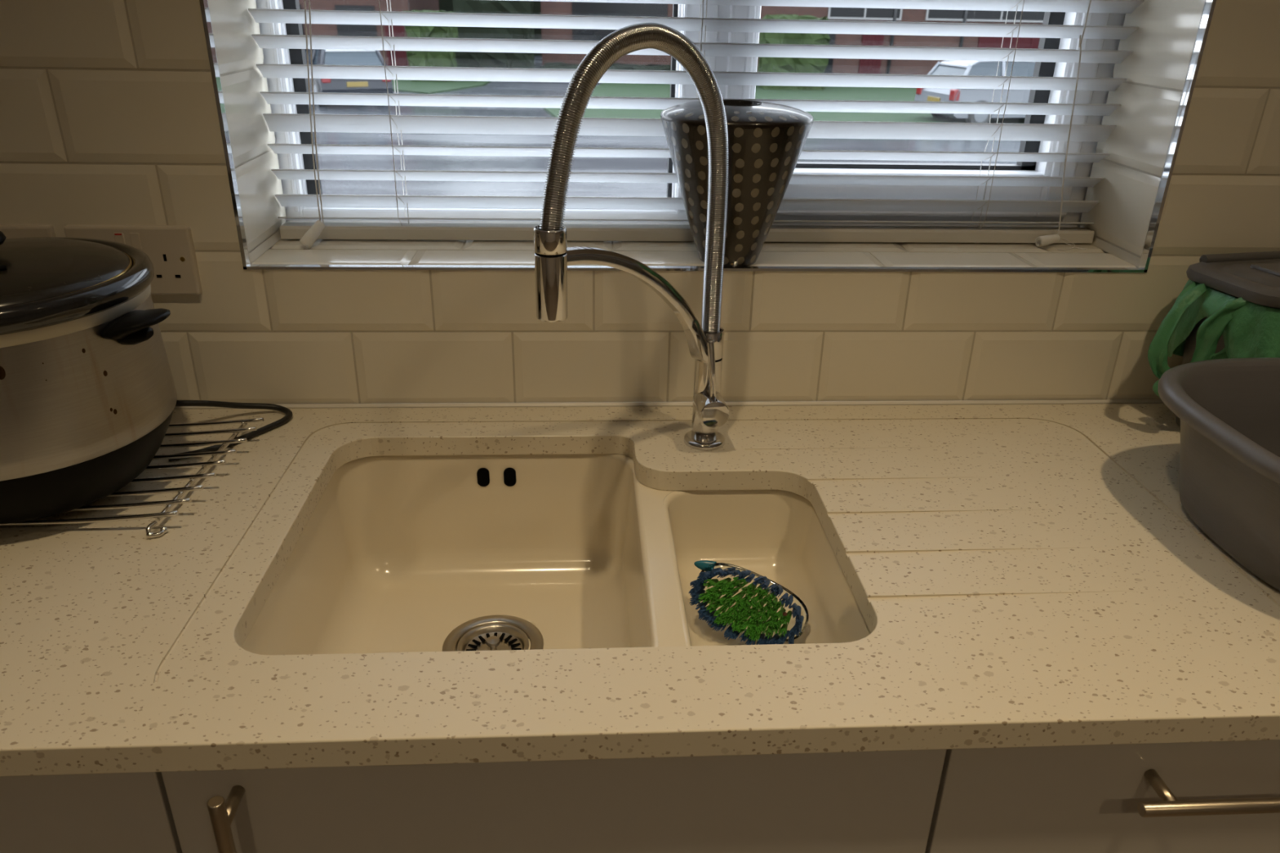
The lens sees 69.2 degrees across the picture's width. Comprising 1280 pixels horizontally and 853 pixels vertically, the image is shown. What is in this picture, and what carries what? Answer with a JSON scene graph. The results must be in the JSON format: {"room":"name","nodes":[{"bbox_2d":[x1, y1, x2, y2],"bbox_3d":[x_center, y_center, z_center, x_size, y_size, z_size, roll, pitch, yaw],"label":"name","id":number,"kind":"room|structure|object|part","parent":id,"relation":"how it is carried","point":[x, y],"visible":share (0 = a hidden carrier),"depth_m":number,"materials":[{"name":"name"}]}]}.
{"room":"kitchen","nodes":[
{"label":"kitchen","id":0,"kind":"room"},
{"bbox_2d":[0,0,1279,404],"bbox_3d":[-0.050,-0.318,1.266,4.450,2.700,0.300,0,25,-4],"label":"wall","id":1,"kind":"structure","parent":0,"point":[108,113],"depth_m":1.18,"materials":[{"name":"tile"}]},
{"bbox_2d":[0,224,55,238],"bbox_3d":[-0.766,-0.199,1.106,0.143,0.084,0.014,0,25,-4],"label":"double socket","id":2,"kind":"object","parent":1,"relation":"attached to","point":[10,231],"visible":0.11,"depth_m":1.09,"materials":[{"name":"plastic"}]},
{"bbox_2d":[63,224,202,294],"bbox_3d":[-0.608,-0.200,1.116,0.143,0.084,0.014,0,25,-4],"label":"double socket","id":3,"kind":"object","parent":1,"relation":"attached to","point":[171,250],"visible":0.6,"depth_m":1.11,"materials":[{"name":"plastic"}]},
{"bbox_2d":[113,232,125,244],"bbox_3d":[-0.617,-0.220,1.100,0.011,0.019,0.003,0,25,-4],"label":"switch","id":4,"kind":"object","parent":3,"relation":"attached to","point":[120,237],"depth_m":1.10,"materials":[{"name":"plastic"}]},
{"bbox_2d":[128,232,142,248],"bbox_3d":[-0.599,-0.220,1.101,0.011,0.020,0.003,0,25,-4],"label":"switch","id":5,"kind":"object","parent":3,"relation":"attached to","point":[135,238],"depth_m":1.10,"materials":[{"name":"plastic"}]},
{"bbox_2d":[173,399,1164,408],"bbox_3d":[-0.045,-0.029,1.233,4.050,0.004,0.004,0,25,-4],"label":"trim","id":6,"kind":"structure","parent":1,"relation":"attached to","point":[1118,401],"depth_m":1.24,"materials":[{"name":"plastic"}]},
{"bbox_2d":[255,0,1125,226],"bbox_3d":[0.084,-0.743,1.148,1.161,1.025,0.082,0,25,-4],"label":"window","id":7,"kind":"structure","parent":1,"relation":"in","point":[271,55],"depth_m":1.30,"materials":[{"name":"plastic"}]},
{"bbox_2d":[248,0,1144,249],"bbox_3d":[0.088,-0.710,1.072,1.130,1.010,0.081,0,25,-4],"label":"blind","id":8,"kind":"object","parent":7,"relation":"attached to","point":[308,233],"visible":0.84,"depth_m":1.23,"materials":[{"name":"white plastic"}]},
{"bbox_3d":[-0.402,-0.695,1.034,0.026,0.934,0.006,-10,27,-23],"label":"pull cord","id":9,"kind":"part","parent":8,"relation":"part of","materials":[{"name":"grey fabric"}]},
{"bbox_3d":[-0.314,-0.697,1.075,0.014,0.962,0.035,0,25,-4],"label":"ladder cord","id":10,"kind":"part","parent":8,"relation":"part of","materials":[{"name":"white fabric"}]},
{"bbox_3d":[0.079,-0.271,1.295,1.128,0.017,0.033,0,25,-4],"label":"rail","id":11,"kind":"part","parent":8,"relation":"part of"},
{"bbox_3d":[0.082,-0.700,1.100,0.014,0.962,0.035,0,25,-4],"label":"ladder cord","id":12,"kind":"part","parent":8,"relation":"part of","materials":[{"name":"white fabric"}]},
{"bbox_3d":[0.486,-0.703,1.124,0.014,0.962,0.035,0,25,-4],"label":"ladder cord","id":13,"kind":"part","parent":8,"relation":"part of","materials":[{"name":"white fabric"}]},
{"bbox_3d":[0.600,-0.685,1.094,0.065,0.963,0.019,5,25,8],"label":"pull cord","id":14,"kind":"part","parent":8,"relation":"part of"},
{"bbox_3d":[0.374,-0.751,1.155,0.508,0.964,0.067,0,25,-4],"label":"sash","id":15,"kind":"part","parent":7,"relation":"part of","materials":[{"name":"plastic"}]},
{"bbox_2d":[199,0,1216,272],"bbox_3d":[0.096,-0.659,0.958,1.141,1.016,0.016,0,25,-4],"label":"trim","id":16,"kind":"structure","parent":1,"relation":"attached to","point":[1209,6],"depth_m":1.14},
{"bbox_2d":[660,99,813,266],"bbox_3d":[0.116,-0.305,1.164,0.186,0.195,0.186,0,25,-4],"label":"vase","id":17,"kind":"object","parent":1,"relation":"on","point":[766,140],"visible":0.84,"depth_m":1.10,"materials":[{"name":"paint"}]},
{"bbox_3d":[0.026,1.485,0.236,4.050,0.100,3.106,0,25,-4],"label":"floor","id":18,"kind":"structure","parent":0,"visible":0},
{"bbox_2d":[0,772,182,852],"bbox_3d":[-0.686,0.527,1.116,0.598,0.868,0.570,0,25,-4],"label":"base cabinet","id":19,"kind":"object","parent":18,"relation":"on","point":[115,812],"visible":0.02,"depth_m":0.71,"materials":[{"name":"beige wood"}]},
{"bbox_2d":[161,457,946,852],"bbox_3d":[-0.082,0.532,1.134,0.610,0.868,0.612,0,25,-4],"label":"base cabinet","id":20,"kind":"object","parent":18,"relation":"on","point":[880,802],"visible":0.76,"depth_m":0.74,"materials":[{"name":"beige laminate"}]},
{"bbox_3d":[-0.307,0.342,0.717,0.012,0.175,0.042,0,25,-4],"label":"handle","id":21,"kind":"part","parent":20,"relation":"part of","materials":[{"name":"silver metal"}]},
{"bbox_3d":[-0.066,0.586,0.879,0.606,0.746,0.019,0,25,-4],"label":"door","id":22,"kind":"part","parent":20,"relation":"part of","materials":[{"name":"beige wood"}]},
{"bbox_2d":[0,403,1279,776],"bbox_3d":[-0.028,0.111,0.967,4.046,0.026,0.606,0,25,-4],"label":"countertop","id":23,"kind":"structure","parent":20,"relation":"on","point":[1018,575],"depth_m":0.81,"materials":[{"name":"stone"}]},
{"bbox_2d":[0,417,263,538],"bbox_3d":[-0.643,0.050,1.013,0.384,0.022,0.250,0,25,-4],"label":"wire rack","id":24,"kind":"object","parent":23,"relation":"on","point":[188,487],"visible":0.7,"depth_m":0.99,"materials":[{"name":"silver metal"}]},
{"bbox_2d":[0,231,292,524],"bbox_3d":[-0.599,-0.065,0.955,0.420,0.279,0.296,-7,26,-17],"label":"slow cooker","id":25,"kind":"object","parent":24,"relation":"on","point":[88,397],"visible":0.92,"depth_m":0.88,"materials":[{"name":"silver metal"}]},
{"bbox_3d":[-0.638,-0.175,0.888,0.054,0.024,0.054,0,25,-4],"label":"lid knob","id":26,"kind":"part","parent":25,"relation":"part of","materials":[{"name":"black plastic"}]},
{"bbox_3d":[-0.638,-0.156,0.897,0.256,0.019,0.256,0,25,-4],"label":"lid","id":27,"kind":"part","parent":25,"relation":"part of","materials":[{"name":"clear glass"}]},
{"bbox_3d":[-0.482,-0.095,0.902,0.041,0.033,0.068,4,25,6],"label":"handle","id":28,"kind":"part","parent":25,"relation":"part of","materials":[{"name":"black plastic"}]},
{"bbox_2d":[241,453,871,655],"bbox_3d":[-0.078,0.208,1.012,0.615,0.190,0.470,0,25,-4],"label":"sink","id":29,"kind":"object","parent":23,"relation":"in","point":[396,553],"visible":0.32,"depth_m":1.13,"materials":[{"name":"ceramic"}]},
{"bbox_3d":[-0.181,0.208,1.007,0.373,0.190,0.430,0,25,-4],"label":"bowl","id":30,"kind":"part","parent":29,"relation":"part of","materials":[{"name":"ceramic"}]},
{"bbox_2d":[457,623,528,651],"bbox_3d":[-0.171,0.255,1.081,0.084,0.018,0.084,0,25,-4],"label":"strainer","id":31,"kind":"object","parent":29,"relation":"on","point":[470,637],"depth_m":1.10,"materials":[{"name":"metal"}]},
{"bbox_2d":[688,560,808,644],"bbox_3d":[0.115,0.188,0.984,0.128,0.075,0.062,7,26,13],"label":"brush","id":32,"kind":"object","parent":29,"relation":"in","point":[740,598],"visible":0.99,"depth_m":0.98,"materials":[{"name":"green plastic"}]},
{"bbox_3d":[0.122,0.198,0.968,0.180,0.126,0.333,0,25,-4],"label":"half bowl","id":33,"kind":"part","parent":29,"relation":"part of","materials":[{"name":"ceramic"}]},
{"bbox_2d":[533,22,729,450],"bbox_3d":[0.015,-0.159,0.959,0.075,0.473,0.277,22,32,38],"label":"mixer tap","id":34,"kind":"object","parent":23,"relation":"on","point":[553,256],"visible":1,"depth_m":0.93,"materials":[{"name":"silver metal"}]},
{"bbox_3d":[0.002,-0.123,0.987,0.222,0.167,0.025,-22,33,-40],"label":"arm","id":35,"kind":"part","parent":34,"relation":"part of","materials":[{"name":"silver metal"}]},
{"bbox_3d":[0.084,-0.023,1.094,0.034,0.034,0.050,-2,25,-7],"label":"control knob","id":36,"kind":"part","parent":34,"relation":"part of","materials":[{"name":"silver metal"}]},
{"bbox_3d":[0.082,-0.066,1.066,0.009,0.070,0.017,-15,29,-30],"label":"lever","id":37,"kind":"part","parent":34,"relation":"part of","materials":[{"name":"silver metal"}]},
{"bbox_2d":[1157,357,1279,591],"bbox_3d":[0.751,0.061,0.914,0.425,0.140,0.375,0,25,-4],"label":"bowl","id":38,"kind":"object","parent":23,"relation":"on","point":[1228,410],"visible":1,"depth_m":0.93,"materials":[{"name":"grey plastic"}]},
{"bbox_2d":[1175,250,1279,426],"bbox_3d":[0.799,-0.093,1.154,0.242,0.218,0.155,-5,26,-12],"label":"caddy","id":39,"kind":"object","parent":23,"relation":"on","point":[1252,277],"visible":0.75,"depth_m":1.11,"materials":[{"name":"grey plastic"}]},
{"bbox_2d":[1147,279,1279,397],"bbox_3d":[0.777,-0.107,1.141,0.303,0.144,0.166,-5,26,-13],"label":"liner","id":40,"kind":"object","parent":39,"relation":"in","point":[1248,329],"visible":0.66,"depth_m":1.09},
{"bbox_3d":[0.801,-0.178,1.115,0.242,0.020,0.154,-5,26,-13],"label":"lid","id":41,"kind":"part","parent":39,"relation":"part of","materials":[{"name":"grey plastic"}]},
{"bbox_3d":[0.808,-0.187,1.110,0.137,0.007,0.056,-5,26,-13],"label":"lid panel","id":42,"kind":"part","parent":39,"relation":"part of","materials":[{"name":"grey plastic"}]},
{"bbox_2d":[924,739,1279,852],"bbox_3d":[0.520,0.528,1.171,0.598,0.868,0.612,0,25,-4],"label":"drawer","id":43,"kind":"object","parent":18,"relation":"on","point":[1220,797],"visible":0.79,"depth_m":0.77,"materials":[{"name":"beige laminate"}]},
{"bbox_3d":[0.544,0.292,0.748,0.308,0.012,0.042,0,25,-4],"label":"handle","id":44,"kind":"part","parent":43,"relation":"part of","materials":[{"name":"silver metal"}]},
{"label":"outside","id":45,"kind":"structure","parent":0,"visible":0},
{"bbox_2d":[311,55,1021,197],"bbox_3d":[-3.249,-16.922,43.064,120.000,0.300,89.680,0,25,-4],"label":"road","id":46,"kind":"structure","parent":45,"point":[326,162],"depth_m":17.63,"materials":[{"name":"grey asphalt"}]},
{"bbox_2d":[305,48,392,105],"bbox_3d":[-8.012,-9.496,24.701,1.800,1.505,4.095,-12,28,-26],"label":"car","id":47,"kind":"object","parent":46,"relation":"on","point":[319,56],"visible":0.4,"depth_m":23.21,"materials":[{"name":"silver metal"}]},
{"bbox_2d":[321,78,330,83],"bbox_3d":[-7.744,-8.599,22.835,0.220,0.260,0.160,-12,28,-26],"label":"tail lamp","id":48,"kind":"object","parent":47,"relation":"attached to","point":[323,80],"depth_m":22.80,"materials":[{"name":"red plastic"}]},
{"bbox_3d":[-7.061,-8.553,23.171,0.520,0.120,0.045,-12,28,-26],"label":"number plate","id":49,"kind":"part","parent":47,"relation":"part of","materials":[{"name":"yellow plastic"}]},
{"bbox_2d":[298,0,439,66],"bbox_3d":[-13.699,-18.323,36.037,11.100,7.850,9.000,0,25,-4],"label":"house","id":50,"kind":"structure","parent":46,"relation":"on","point":[331,29],"depth_m":33.59,"materials":[{"name":"brick"}]},
{"bbox_3d":[-8.928,-14.071,33.868,0.700,1.950,0.085,0,25,-4],"label":"door","id":51,"kind":"part","parent":50,"relation":"part of","materials":[{"name":"red paint"}]},
{"bbox_2d":[438,0,542,55],"bbox_3d":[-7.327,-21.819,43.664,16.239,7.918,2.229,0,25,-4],"label":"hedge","id":52,"kind":"object","parent":46,"relation":"on","point":[446,6],"visible":0.02,"depth_m":43.60,"materials":[{"name":"green plant"}]},
{"bbox_2d":[453,0,535,68],"bbox_3d":[-4.997,-13.755,31.872,2.739,3.312,1.430,0,25,-4],"label":"hedge","id":53,"kind":"object","parent":46,"relation":"on","point":[464,59],"visible":0.36,"depth_m":31.44,"materials":[{"name":"green plant"}]},
{"bbox_2d":[540,0,1044,75],"bbox_3d":[7.719,-18.049,36.439,23.700,7.850,9.000,0,25,-4],"label":"house","id":54,"kind":"structure","parent":46,"relation":"on","point":[835,65],"depth_m":33.69,"materials":[{"name":"brick"}]},
{"bbox_3d":[8.130,-15.286,33.321,2.580,1.100,0.040,0,25,-4],"label":"pane","id":55,"kind":"part","parent":54,"relation":"part of","materials":[{"name":"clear glass"}]},
{"bbox_3d":[8.498,-13.792,34.015,0.800,2.000,0.085,0,25,-4],"label":"door","id":56,"kind":"part","parent":54,"relation":"part of","materials":[{"name":"red paint"}]},
{"bbox_3d":[13.170,-15.330,33.625,5.480,1.080,0.040,0,25,-4],"label":"pane","id":57,"kind":"part","parent":54,"relation":"part of","materials":[{"name":"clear glass"}]},
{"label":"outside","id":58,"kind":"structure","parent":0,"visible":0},
{"bbox_2d":[542,83,1025,123],"bbox_3d":[12.528,-9.574,27.573,30.500,0.070,15.550,0,25,-4],"label":"lawn","id":59,"kind":"structure","parent":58,"point":[620,90],"depth_m":27.39,"materials":[{"name":"green plant"}]},
{"bbox_2d":[540,62,671,70],"bbox_3d":[-0.885,-12.525,32.771,5.239,0.594,1.129,0,25,-4],"label":"hedge","id":60,"kind":"object","parent":59,"relation":"on","point":[553,64],"visible":0.21,"depth_m":32.42,"materials":[{"name":"green plant"}]},
{"bbox_2d":[757,13,830,90],"bbox_3d":[4.950,-12.086,29.976,2.134,2.267,1.432,0,25,-4],"label":"hedge","id":61,"kind":"object","parent":59,"relation":"on","point":[780,64],"visible":0.48,"depth_m":29.51,"materials":[{"name":"green plant"}]},
{"bbox_2d":[914,60,1035,123],"bbox_3d":[9.087,-8.308,22.935,4.095,1.505,1.800,-6,26,-14],"label":"car","id":62,"kind":"object","parent":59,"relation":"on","point":[976,68],"visible":0.32,"depth_m":22.05,"materials":[{"name":"silver metal"}]},
{"bbox_2d":[915,88,923,94],"bbox_3d":[7.008,-8.407,23.106,0.160,0.260,0.220,-6,26,-14],"label":"tail lamp","id":63,"kind":"object","parent":62,"relation":"attached to","point":[919,91],"depth_m":23.04,"materials":[{"name":"red plastic"}]},
{"bbox_3d":[7.131,-7.942,22.514,0.045,0.120,0.520,-6,26,-14],"label":"number plate","id":64,"kind":"part","parent":62,"relation":"part of","materials":[{"name":"yellow plastic"}]},
{"bbox_2d":[948,88,959,101],"bbox_3d":[7.400,-7.799,21.815,0.160,0.260,0.220,-6,26,-14],"label":"tail lamp","id":65,"kind":"object","parent":62,"relation":"attached to","point":[954,95],"depth_m":21.74,"materials":[{"name":"red plastic"}]},
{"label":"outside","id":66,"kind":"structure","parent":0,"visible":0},
{"bbox_2d":[391,80,492,93],"bbox_3d":[-6.583,-10.865,29.470,3.600,0.070,6.000,0,25,-4],"label":"lawn","id":67,"kind":"structure","parent":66,"point":[404,86],"depth_m":28.77,"materials":[{"name":"green plant"}]},
{"bbox_2d":[403,9,457,81],"bbox_3d":[-6.765,-12.405,30.236,1.583,2.170,1.332,0,25,-4],"label":"hedge","id":68,"kind":"object","parent":67,"relation":"on","point":[415,58],"visible":0.43,"depth_m":29.87,"materials":[{"name":"green plant"}]}
]}

